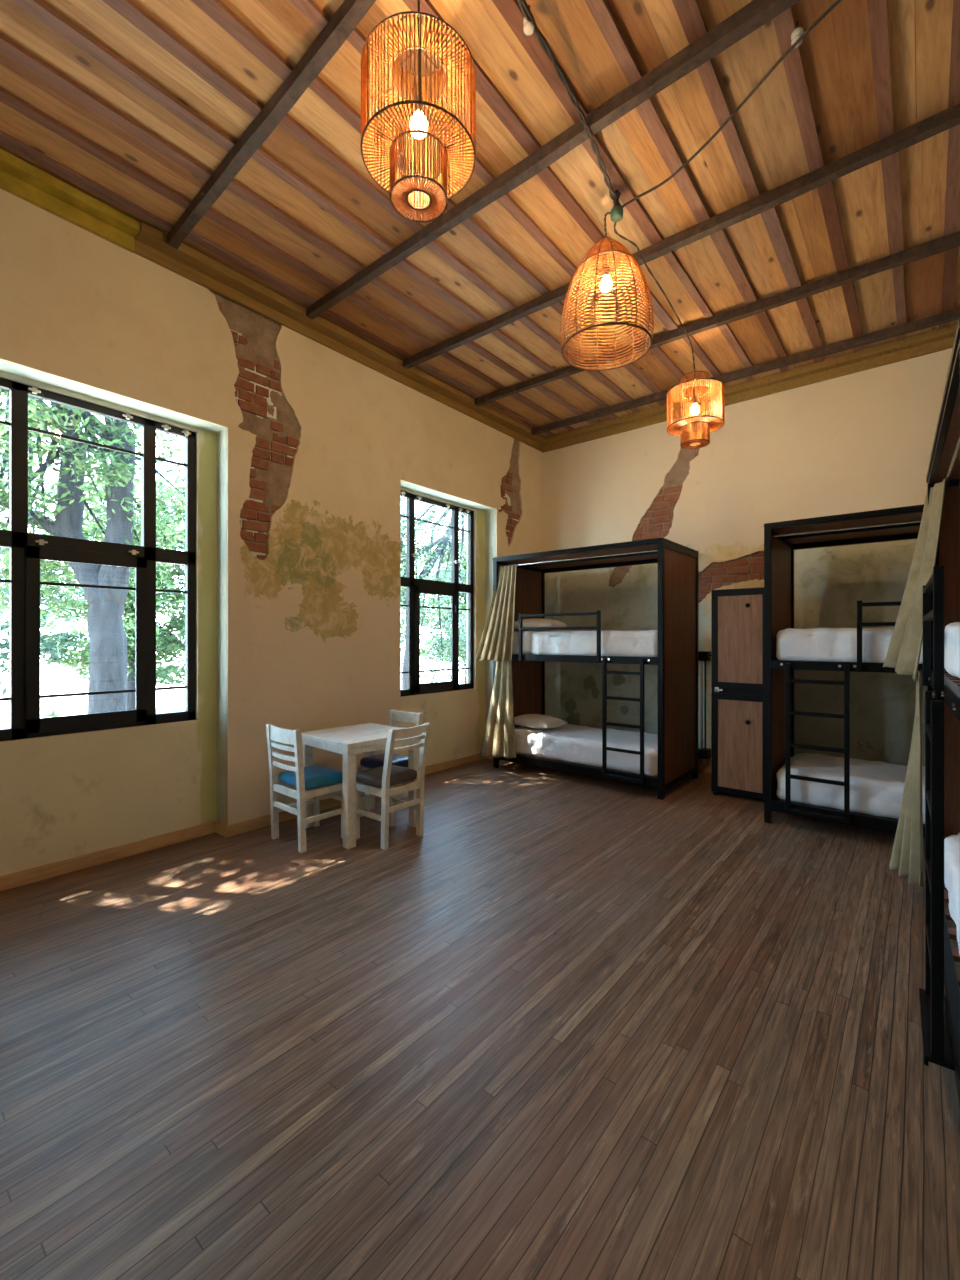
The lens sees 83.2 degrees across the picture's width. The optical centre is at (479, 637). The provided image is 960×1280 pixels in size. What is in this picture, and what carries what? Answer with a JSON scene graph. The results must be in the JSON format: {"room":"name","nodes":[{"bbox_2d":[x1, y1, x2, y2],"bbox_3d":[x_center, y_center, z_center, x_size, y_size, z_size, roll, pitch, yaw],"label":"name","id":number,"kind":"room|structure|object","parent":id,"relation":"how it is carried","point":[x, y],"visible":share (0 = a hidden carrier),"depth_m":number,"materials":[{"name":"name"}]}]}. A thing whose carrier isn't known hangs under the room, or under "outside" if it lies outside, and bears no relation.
{"room":"dormitory","nodes":[
{"label":"dormitory","id":0,"kind":"room"},
{"bbox_2d":[0,189,540,875],"bbox_3d":[-2.404,-0.600,3.725,0.320,4.200,9.920,0,0,39],"label":"wall","id":1,"kind":"structure","parent":0,"point":[306,452],"depth_m":4.19,"materials":[{"name":"paint"}]},
{"bbox_2d":[0,148,139,252],"bbox_3d":[-3.813,-2.627,1.648,0.130,0.145,4.920,0,0,39],"label":"trim","id":2,"kind":"structure","parent":1,"relation":"attached to","point":[18,177],"depth_m":3.25,"materials":[{"name":"wood"}]},
{"bbox_2d":[0,377,195,741],"bbox_3d":[-2.594,-0.470,3.593,0.074,2.180,1.350,0,0,39],"label":"window","id":3,"kind":"structure","parent":1,"relation":"in","point":[27,549],"depth_m":3.59,"materials":[{"name":"black metal"}]},
{"bbox_2d":[0,752,492,890],"bbox_3d":[-2.353,1.458,3.664,0.198,0.085,9.890,0,0,39],"label":"baseboard","id":4,"kind":"structure","parent":1,"relation":"attached to","point":[24,877],"depth_m":3.85,"materials":[{"name":"brown wood"}]},
{"bbox_2d":[133,221,545,451],"bbox_3d":[-0.674,-2.630,5.468,0.150,0.140,4.970,0,0,39],"label":"trim","id":5,"kind":"structure","parent":1,"relation":"attached to","point":[185,261],"depth_m":4.52,"materials":[{"name":"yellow wood"}]},
{"bbox_2d":[401,491,473,696],"bbox_3d":[-0.504,-0.470,6.124,0.102,2.180,1.350,0,0,39],"label":"window","id":6,"kind":"structure","parent":1,"relation":"in","point":[414,586],"depth_m":6.17,"materials":[{"name":"black metal"}]},
{"bbox_2d":[0,754,959,1279],"bbox_3d":[-0.196,1.540,1.963,5.990,0.080,10.190,0,0,39],"label":"floor","id":7,"kind":"structure","parent":0,"point":[568,1025],"depth_m":1.96,"materials":[{"name":"brown wood"}]},
{"bbox_2d":[266,724,342,852],"bbox_3d":[-1.292,1.070,4.040,0.420,0.860,0.436,0,0,41],"label":"wooden chair","id":8,"kind":"object","parent":7,"relation":"on","point":[314,777],"visible":0.97,"depth_m":3.93,"materials":[{"name":"white wood"}]},
{"bbox_2d":[301,723,421,848],"bbox_3d":[-0.951,1.125,4.313,0.690,0.750,0.690,0,0,43],"label":"square table","id":9,"kind":"object","parent":7,"relation":"on","point":[367,738],"visible":0.73,"depth_m":4.08,"materials":[{"name":"white wood"}]},
{"bbox_2d":[358,709,422,816],"bbox_3d":[-0.755,1.070,4.588,0.380,0.860,0.397,0,0,39],"label":"wooden chair","id":10,"kind":"object","parent":7,"relation":"on","point":[373,761],"visible":0.4,"depth_m":4.54,"materials":[{"name":"white wood"}]},
{"bbox_2d":[356,723,430,849],"bbox_3d":[-0.660,1.070,4.062,0.444,0.860,0.385,0,0,39],"label":"wooden chair","id":11,"kind":"object","parent":7,"relation":"on","point":[385,777],"visible":0.98,"depth_m":3.99,"materials":[{"name":"white wood"}]},
{"bbox_2d":[493,538,698,799],"bbox_3d":[1.224,0.285,6.006,1.990,2.430,1.113,0,0,39],"label":"bunk bed","id":12,"kind":"object","parent":7,"relation":"on","point":[677,659],"visible":0.83,"depth_m":5.52,"materials":[{"name":"black metal"}]},
{"bbox_2d":[475,564,516,660],"bbox_3d":[0.194,-0.284,6.166,0.449,1.093,0.233,0,0,24],"label":"curtain","id":13,"kind":"object","parent":12,"relation":"hanging from","point":[496,643],"visible":1,"depth_m":6.13,"materials":[{"name":"fabric"}]},
{"bbox_2d":[480,660,515,758],"bbox_3d":[0.206,0.792,6.111,0.461,1.125,0.154,0,0,39],"label":"curtain","id":14,"kind":"object","parent":12,"relation":"hanging from","point":[499,736],"visible":0.96,"depth_m":6.10,"materials":[{"name":"fabric"}]},
{"bbox_2d":[512,630,657,656],"bbox_3d":[1.239,0.053,6.025,1.873,0.278,0.927,0,0,39],"label":"mattress","id":15,"kind":"object","parent":12,"relation":"on","point":[631,643],"visible":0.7,"depth_m":5.56,"materials":[{"name":"white fabric"}]},
{"bbox_2d":[514,618,567,630],"bbox_3d":[0.673,-0.158,6.382,0.620,0.147,0.400,0,0,36],"label":"pillow","id":16,"kind":"object","parent":15,"relation":"on","point":[535,622],"visible":0.68,"depth_m":6.23,"materials":[{"name":"fabric"}]},
{"bbox_2d":[515,724,657,776],"bbox_3d":[1.240,1.185,6.028,1.870,0.275,0.920,0,0,39],"label":"mattress","id":17,"kind":"object","parent":12,"relation":"on","point":[570,743],"visible":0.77,"depth_m":5.69,"materials":[{"name":"white fabric"}]},
{"bbox_2d":[514,714,566,728],"bbox_3d":[0.668,0.976,6.361,0.620,0.147,0.400,0,0,44],"label":"pillow","id":18,"kind":"object","parent":17,"relation":"on","point":[539,721],"visible":0.95,"depth_m":6.21,"materials":[{"name":"fabric"}]},
{"bbox_2d":[711,587,763,799],"bbox_3d":[2.548,0.520,5.177,0.520,1.960,0.519,0,0,39],"label":"locker","id":19,"kind":"object","parent":7,"relation":"on","point":[737,615],"visible":0.74,"depth_m":5.03,"materials":[{"name":"brown wood"}]},
{"bbox_2d":[764,504,924,837],"bbox_3d":[3.384,0.285,4.142,1.990,2.430,1.113,0,0,39],"label":"bunk bed","id":20,"kind":"object","parent":7,"relation":"on","point":[781,539],"visible":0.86,"depth_m":4.37,"materials":[{"name":"black metal"}]},
{"bbox_2d":[776,627,922,663],"bbox_3d":[3.398,0.053,4.160,1.873,0.278,0.927,0,0,39],"label":"mattress","id":21,"kind":"object","parent":20,"relation":"on","point":[816,644],"visible":0.59,"depth_m":4.16,"materials":[{"name":"white fabric"}]},
{"bbox_2d":[776,753,924,823],"bbox_3d":[3.399,1.185,4.164,1.870,0.275,0.920,0,0,39],"label":"mattress","id":22,"kind":"object","parent":20,"relation":"on","point":[876,787],"visible":0.62,"depth_m":4.19,"materials":[{"name":"white fabric"}]},
{"bbox_2d":[919,316,959,1107],"bbox_3d":[2.369,0.285,2.056,1.113,2.430,1.990,0,0,37],"label":"bunk bed","id":23,"kind":"object","parent":7,"relation":"on","point":[939,1001],"visible":0.97,"depth_m":2.03,"materials":[{"name":"black metal"}]},
{"bbox_2d":[889,669,923,886],"bbox_3d":[2.409,0.790,3.055,0.159,1.220,0.361,0,0,37],"label":"curtain","id":24,"kind":"object","parent":23,"relation":"hanging from","point":[907,856],"visible":0.99,"depth_m":3.04,"materials":[{"name":"fabric"}]},
{"bbox_2d":[944,833,959,954],"bbox_3d":[2.391,1.185,2.041,0.920,0.275,1.870,0,0,37],"label":"mattress","id":25,"kind":"object","parent":23,"relation":"on","point":[952,842],"visible":0.92,"depth_m":2.55,"materials":[{"name":"white fabric"}]},
{"bbox_2d":[944,622,959,677],"bbox_3d":[2.388,0.053,2.042,0.927,0.278,1.873,0,0,37],"label":"mattress","id":26,"kind":"object","parent":23,"relation":"on","point":[952,630],"visible":0.92,"depth_m":2.58,"materials":[{"name":"white fabric"}]},
{"bbox_2d":[0,0,959,436],"bbox_3d":[-0.138,-2.743,1.916,6.119,0.114,10.190,0,0,39],"label":"ceiling","id":27,"kind":"structure","parent":0,"point":[132,105],"depth_m":3.07,"materials":[{"name":"brown wood"}]},
{"bbox_2d":[167,0,375,248],"bbox_3d":[-0.033,-2.652,1.847,5.395,0.072,0.066,0,0,41],"label":"ceiling beam","id":28,"kind":"structure","parent":27,"relation":"attached to","point":[350,13],"depth_m":2.70,"materials":[{"name":"brown wood"}]},
{"bbox_2d":[417,0,419,43],"bbox_3d":[-0.253,-2.573,2.227,0.011,0.236,0.034,0,0,4],"label":"cord","id":29,"kind":"object","parent":27,"relation":"hanging from","point":[418,1],"visible":0.48,"depth_m":2.23,"materials":[{"name":"black rubber"}]},
{"bbox_2d":[360,11,475,222],"bbox_3d":[-0.253,-2.132,2.240,0.473,0.645,0.473,0,0,39],"label":"lantern","id":30,"kind":"object","parent":29,"relation":"hanging from","point":[437,196],"visible":1,"depth_m":2.14,"materials":[{"name":"wicker"}]},
{"bbox_2d":[414,44,422,113],"bbox_3d":[-0.253,-2.312,2.240,0.038,0.287,0.038,0,0,39],"label":"socket","id":31,"kind":"object","parent":30,"relation":"attached to","point":[417,97],"depth_m":2.24,"materials":[{"name":"plastic"}]},
{"bbox_2d":[523,5,533,35],"bbox_3d":[0.209,-2.652,2.316,0.048,0.105,0.048,0,0,39],"label":"insulator","id":32,"kind":"object","parent":27,"relation":"attached to","point":[528,27],"visible":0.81,"depth_m":2.31,"materials":[{"name":"ceramic"}]},
{"bbox_2d":[517,0,615,202],"bbox_3d":[0.254,-2.635,2.385,0.077,0.085,2.020,0,0,35],"label":"cable","id":33,"kind":"object","parent":32,"relation":"attached to","point":[527,13],"visible":1,"depth_m":2.60,"materials":[{"name":"black rubber"}]},
{"bbox_2d":[306,0,799,319],"bbox_3d":[0.677,-2.652,2.714,5.391,0.072,0.067,0,0,40],"label":"ceiling beam","id":34,"kind":"structure","parent":27,"relation":"attached to","point":[756,13],"depth_m":2.83,"materials":[{"name":"brown wood"}]},
{"bbox_2d":[610,190,622,221],"bbox_3d":[0.823,-2.605,3.255,0.076,0.160,0.076,0,0,39],"label":"junction box","id":35,"kind":"object","parent":27,"relation":"attached to","point":[616,215],"visible":0.93,"depth_m":3.24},
{"bbox_2d":[604,212,611,236],"bbox_3d":[0.771,-2.509,3.295,0.054,0.094,0.118,0,0,-11],"label":"cord","id":36,"kind":"object","parent":35,"relation":"attached to","point":[607,213],"visible":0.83,"depth_m":3.29,"materials":[{"name":"black rubber"}]},
{"bbox_2d":[560,237,653,370],"bbox_3d":[0.781,-2.126,3.350,0.561,0.677,0.566,0,0,-38],"label":"lantern","id":37,"kind":"object","parent":36,"relation":"hanging from","point":[606,245],"visible":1,"depth_m":3.23,"materials":[{"name":"wicker"}]},
{"bbox_2d":[603,254,608,276],"bbox_3d":[0.781,-2.352,3.350,0.038,0.227,0.038,0,0,39],"label":"socket","id":38,"kind":"object","parent":37,"relation":"attached to","point":[605,254],"depth_m":3.34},
{"bbox_2d":[403,104,959,368],"bbox_3d":[1.381,-2.652,3.574,5.391,0.071,0.067,0,0,39],"label":"ceiling beam","id":39,"kind":"structure","parent":27,"relation":"attached to","point":[944,120],"depth_m":3.33,"materials":[{"name":"brown wood"}]},
{"bbox_2d":[613,222,694,375],"bbox_3d":[1.343,-2.461,4.019,0.051,0.346,1.815,0,0,36],"label":"cord","id":40,"kind":"object","parent":39,"relation":"hanging from","point":[614,226],"visible":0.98,"depth_m":4.01,"materials":[{"name":"black rubber"}]},
{"bbox_2d":[666,371,724,448],"bbox_3d":[1.883,-1.992,4.740,0.473,0.595,0.473,0,0,39],"label":"lantern","id":41,"kind":"object","parent":40,"relation":"hanging from","point":[683,429],"visible":1,"depth_m":4.64,"materials":[{"name":"wicker"}]},
{"bbox_2d":[475,231,959,405],"bbox_3d":[2.093,-2.652,4.444,5.394,0.072,0.066,0,0,38],"label":"ceiling beam","id":42,"kind":"structure","parent":27,"relation":"attached to","point":[952,241],"depth_m":4.28,"materials":[{"name":"brown wood"}]},
{"bbox_2d":[531,308,959,434],"bbox_3d":[2.800,-2.653,5.307,5.392,0.070,0.066,0,0,38],"label":"ceiling beam","id":43,"kind":"structure","parent":27,"relation":"attached to","point":[952,315],"depth_m":5.15,"materials":[{"name":"brown wood"}]},
{"bbox_2d":[791,21,803,47],"bbox_3d":[1.394,-2.659,2.377,0.048,0.093,0.048,0,0,39],"label":"insulator","id":44,"kind":"object","parent":27,"relation":"attached to","point":[798,31],"visible":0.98,"depth_m":2.37,"materials":[{"name":"ceramic"}]},
{"bbox_2d":[621,0,841,207],"bbox_3d":[1.362,-2.625,2.515,0.123,0.104,1.789,0,0,-32],"label":"cable","id":45,"kind":"object","parent":44,"relation":"attached to","point":[836,2],"visible":1,"depth_m":2.63,"materials":[{"name":"black rubber"}]},
{"bbox_2d":[541,348,952,765],"bbox_3d":[3.057,-0.600,5.756,5.560,4.200,0.200,0,0,39],"label":"wall","id":46,"kind":"structure","parent":0,"point":[861,441],"depth_m":5.70,"materials":[{"name":"paint"}]},
{"bbox_2d":[698,651,710,762],"bbox_3d":[2.531,0.760,5.974,0.250,1.240,0.123,0,0,39],"label":"pipe","id":47,"kind":"object","parent":46,"relation":"attached to","point":[703,753],"visible":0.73,"depth_m":5.99,"materials":[{"name":"metal"}]},
{"bbox_2d":[698,763,710,772],"bbox_3d":[2.995,1.458,5.665,5.542,0.085,0.018,0,0,39],"label":"baseboard","id":48,"kind":"structure","parent":46,"relation":"attached to","point":[701,767],"depth_m":6.05,"materials":[{"name":"brown wood"}]},
{"bbox_2d":[538,323,957,452],"bbox_3d":[2.967,-2.620,5.622,5.530,0.160,0.120,0,0,39],"label":"trim","id":49,"kind":"structure","parent":46,"relation":"attached to","point":[935,340],"depth_m":5.48,"materials":[{"name":"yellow wood"}]},
{"label":"outside","id":50,"kind":"structure","parent":0,"visible":0},
{"bbox_2d":[0,651,464,728],"bbox_3d":[-21.751,2.100,24.264,55.600,0.200,110.000,0,0,39],"label":"ground","id":51,"kind":"structure","parent":50,"point":[52,681],"depth_m":20.22,"materials":[{"name":"white"}]},
{"bbox_2d":[0,412,88,696],"bbox_3d":[-11.147,-1.577,9.930,6.931,7.165,4.349,0,0,-44],"label":"bushy tree","id":52,"kind":"object","parent":51,"relation":"on","point":[46,648],"visible":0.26,"depth_m":11.76,"materials":[{"name":"green plant"}]},
{"bbox_2d":[0,388,184,713],"bbox_3d":[-5.043,-2.317,7.038,4.911,8.650,5.278,0,0,39],"label":"leafy tree","id":53,"kind":"object","parent":51,"relation":"on","point":[108,670],"visible":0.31,"depth_m":7.15,"materials":[{"name":"green plant"}]},
{"bbox_2d":[0,451,184,717],"bbox_3d":[-9.714,-1.398,14.423,4.798,7.173,7.376,0,0,39],"label":"bushy tree","id":54,"kind":"object","parent":51,"relation":"on","point":[167,643],"visible":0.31,"depth_m":14.38,"materials":[{"name":"green plant"}]},
{"bbox_2d":[401,626,405,665],"bbox_3d":[-5.270,-1.477,18.041,4.982,6.973,8.359,0,0,39],"label":"bushy tree","id":55,"kind":"object","parent":51,"relation":"on","point":[403,626],"visible":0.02,"depth_m":19.62,"materials":[{"name":"green plant"}]},
{"bbox_2d":[401,548,435,638],"bbox_3d":[-2.924,-1.910,7.140,4.295,7.822,5.646,0,0,39],"label":"leafy tree","id":56,"kind":"object","parent":51,"relation":"on","point":[416,560],"visible":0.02,"depth_m":8.87,"materials":[{"name":"green plant"}]},
{"bbox_2d":[401,497,466,688],"bbox_3d":[-0.949,-0.665,11.523,3.128,5.364,6.008,0,0,43],"label":"leafy tree","id":57,"kind":"object","parent":51,"relation":"on","point":[443,542],"visible":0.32,"depth_m":11.25,"materials":[{"name":"green plant"}]},
{"bbox_2d":[401,525,466,682],"bbox_3d":[-1.069,-1.627,21.377,7.204,7.271,4.516,0,0,-29],"label":"bushy tree","id":58,"kind":"object","parent":51,"relation":"on","point":[464,564],"visible":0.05,"depth_m":20.45,"materials":[{"name":"green plant"}]},
{"label":"curtain eyelet","id":59,"kind":"object","parent":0,"visible":0},
{"bbox_2d":[883,479,945,681],"bbox_3d":[2.464,-0.312,3.022,0.190,1.097,0.419,0,0,12],"label":"curtain","id":60,"kind":"object","parent":59,"relation":"hanging from","point":[904,649],"visible":0.91,"depth_m":3.04,"materials":[{"name":"fabric"}]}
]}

